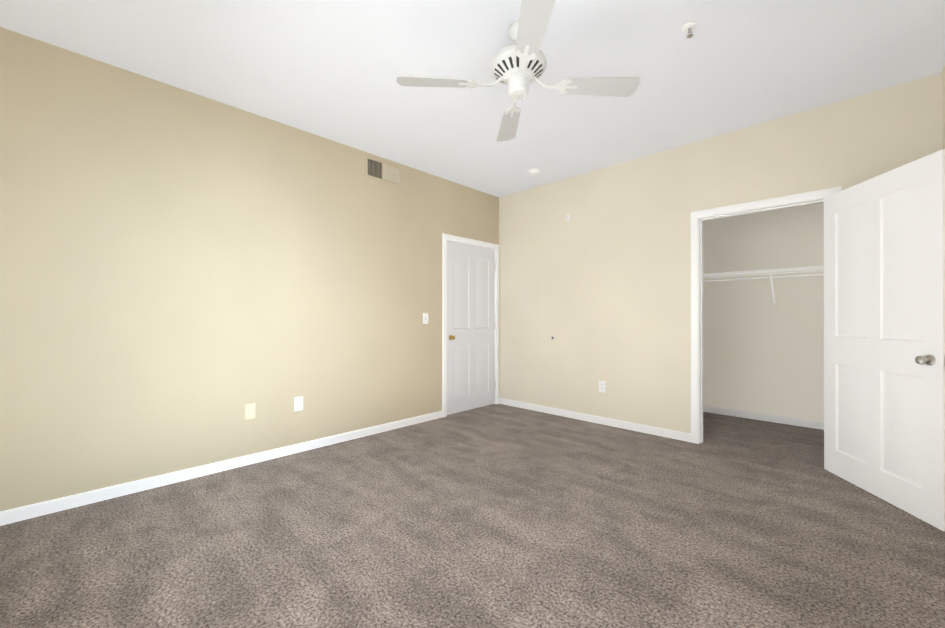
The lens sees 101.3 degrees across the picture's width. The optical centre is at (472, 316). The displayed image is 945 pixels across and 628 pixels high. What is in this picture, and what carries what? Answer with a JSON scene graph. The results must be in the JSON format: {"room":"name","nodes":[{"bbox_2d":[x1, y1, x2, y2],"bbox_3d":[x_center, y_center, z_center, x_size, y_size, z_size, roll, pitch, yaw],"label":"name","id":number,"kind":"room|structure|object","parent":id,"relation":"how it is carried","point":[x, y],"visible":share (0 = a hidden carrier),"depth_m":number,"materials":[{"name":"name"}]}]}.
{"room":"empty bedroom","nodes":[
{"label":"empty bedroom","id":0,"kind":"room"},
{"bbox_2d":[0,27,498,511],"bbox_3d":[-1.273,-0.221,3.580,0.120,2.740,4.540,0,0,44],"label":"wall","id":1,"kind":"structure","parent":0,"point":[186,277],"depth_m":2.73,"materials":[{"name":"beige paint"}]},
{"bbox_2d":[0,411,442,525],"bbox_3d":[-1.523,1.111,3.225,0.013,0.074,3.385,0,0,44],"label":"baseboard","id":2,"kind":"structure","parent":1,"relation":"attached to","point":[9,516],"depth_m":2.71,"materials":[{"name":"white paint"}]},
{"bbox_2d":[245,403,254,419],"bbox_3d":[-1.726,0.737,3.014,0.016,0.116,0.072,0,0,44],"label":"outlet","id":3,"kind":"object","parent":1,"relation":"attached to","point":[249,411],"visible":1,"depth_m":3.01,"materials":[{"name":"beige plastic"}]},
{"bbox_2d":[294,396,302,410],"bbox_3d":[-1.471,0.738,3.282,0.008,0.116,0.072,0,0,44],"label":"outlet","id":4,"kind":"object","parent":1,"relation":"attached to","point":[298,403],"visible":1,"depth_m":3.28,"materials":[{"name":"white plastic"}]},
{"bbox_2d":[365,155,401,186],"bbox_3d":[-0.885,-1.453,3.888,0.009,0.205,0.420,0,0,44],"label":"air vent","id":5,"kind":"object","parent":1,"relation":"in","point":[380,170],"visible":1,"depth_m":3.88,"materials":[{"name":"beige metal"}]},
{"bbox_2d":[423,313,427,323],"bbox_3d":[-0.511,0.020,4.261,0.020,0.116,0.072,0,0,44],"label":"light switch","id":6,"kind":"object","parent":1,"relation":"attached to","point":[425,318],"visible":1,"depth_m":4.26,"materials":[{"name":"white plastic"}]},
{"bbox_2d":[442,233,498,416],"bbox_3d":[-0.039,0.099,4.834,0.137,2.105,0.990,0,0,44],"label":"door frame","id":7,"kind":"structure","parent":1,"relation":"attached to","point":[453,238],"depth_m":4.47,"materials":[{"name":"white paint"}]},
{"bbox_2d":[447,241,495,414],"bbox_3d":[0.007,0.130,4.795,0.095,2.028,0.861,0,0,44],"label":"entry door","id":8,"kind":"structure","parent":1,"relation":"in","point":[471,329],"depth_m":4.78,"materials":[{"name":"white paint"}]},
{"bbox_2d":[0,404,944,627],"bbox_3d":[0.648,1.197,2.754,4.380,0.100,6.400,0,0,44],"label":"floor","id":9,"kind":"structure","parent":0,"point":[497,516],"depth_m":1.98,"materials":[{"name":"carpet"}]},
{"bbox_2d":[0,0,944,196],"bbox_3d":[0.648,-1.643,2.760,4.380,0.100,6.400,0,0,44],"label":"ceiling","id":10,"kind":"structure","parent":0,"point":[332,70],"depth_m":2.43,"materials":[{"name":"paint"}]},
{"bbox_2d":[396,0,639,141],"bbox_3d":[0.247,-1.378,2.132,1.005,0.433,1.023,0,0,44],"label":"ceiling fan","id":11,"kind":"object","parent":10,"relation":"hanging from","point":[519,66],"visible":1,"depth_m":2.09,"materials":[{"name":"white"}]},
{"bbox_2d":[528,169,539,175],"bbox_3d":[0.670,-1.571,4.231,0.134,0.037,0.134,0,0,44],"label":"smoke detector","id":12,"kind":"object","parent":10,"relation":"attached to","point":[533,172],"visible":1,"depth_m":4.19,"materials":[{"name":"white plastic"}]},
{"bbox_2d":[682,21,697,38],"bbox_3d":[1.194,-1.567,2.131,0.078,0.054,0.078,0,0,44],"label":"sprinkler","id":13,"kind":"object","parent":10,"relation":"attached to","point":[689,27],"visible":1,"depth_m":2.12,"materials":[{"name":"white metal"}]},
{"bbox_2d":[499,73,941,433],"bbox_3d":[1.750,-0.221,3.889,4.020,2.740,0.120,0,0,44],"label":"wall","id":14,"kind":"structure","parent":0,"point":[607,265],"depth_m":3.85,"materials":[{"name":"beige paint"}]},
{"bbox_2d":[499,398,690,441],"bbox_3d":[1.175,1.113,4.352,2.307,0.074,0.015,0,0,44],"label":"baseboard","id":15,"kind":"structure","parent":14,"relation":"attached to","point":[662,432],"depth_m":4.13,"materials":[{"name":"white paint"}]},
{"bbox_2d":[599,381,604,391],"bbox_3d":[1.387,0.750,4.152,0.072,0.116,0.008,0,0,44],"label":"outlet","id":16,"kind":"object","parent":14,"relation":"attached to","point":[601,386],"visible":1,"depth_m":4.15,"materials":[{"name":"white plastic"}]},
{"bbox_2d":[691,187,840,443],"bbox_3d":[2.402,0.095,3.245,0.998,2.105,0.141,0,0,44],"label":"door frame","id":17,"kind":"structure","parent":14,"relation":"attached to","point":[698,218],"depth_m":3.51,"materials":[{"name":"white paint"}]},
{"bbox_2d":[824,149,944,530],"bbox_3d":[2.584,0.125,2.482,0.155,2.028,0.869,0,0,9],"label":"closet door","id":18,"kind":"structure","parent":17,"relation":"attached to","point":[884,336],"depth_m":2.37,"materials":[{"name":"white paint"}]},
{"bbox_2d":[703,202,823,421],"bbox_3d":[3.153,-0.220,4.449,2.150,2.740,0.120,0,0,44],"label":"wall","id":19,"kind":"structure","parent":0,"point":[762,354],"depth_m":4.28,"materials":[{"name":"paint"}]},
{"bbox_2d":[703,405,823,429],"bbox_3d":[3.107,1.113,4.399,1.910,0.074,0.013,0,0,44],"label":"baseboard","id":20,"kind":"structure","parent":19,"relation":"attached to","point":[775,419],"depth_m":4.26,"materials":[{"name":"white paint"}]},
{"bbox_2d":[703,265,823,304],"bbox_3d":[3.004,-0.309,4.295,1.910,0.369,0.309,0,0,44],"label":"wire closet shelf","id":21,"kind":"object","parent":19,"relation":"attached to","point":[763,271],"visible":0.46,"depth_m":4.10,"materials":[{"name":"white metal"}]},
{"bbox_2d":[942,65,944,148],"bbox_3d":[1.522,-0.227,0.859,0.120,2.740,4.540,0,0,44],"label":"wall","id":22,"kind":"structure","parent":0,"point":[943,108],"depth_m":2.48,"materials":[{"name":"beige paint"}]}
]}

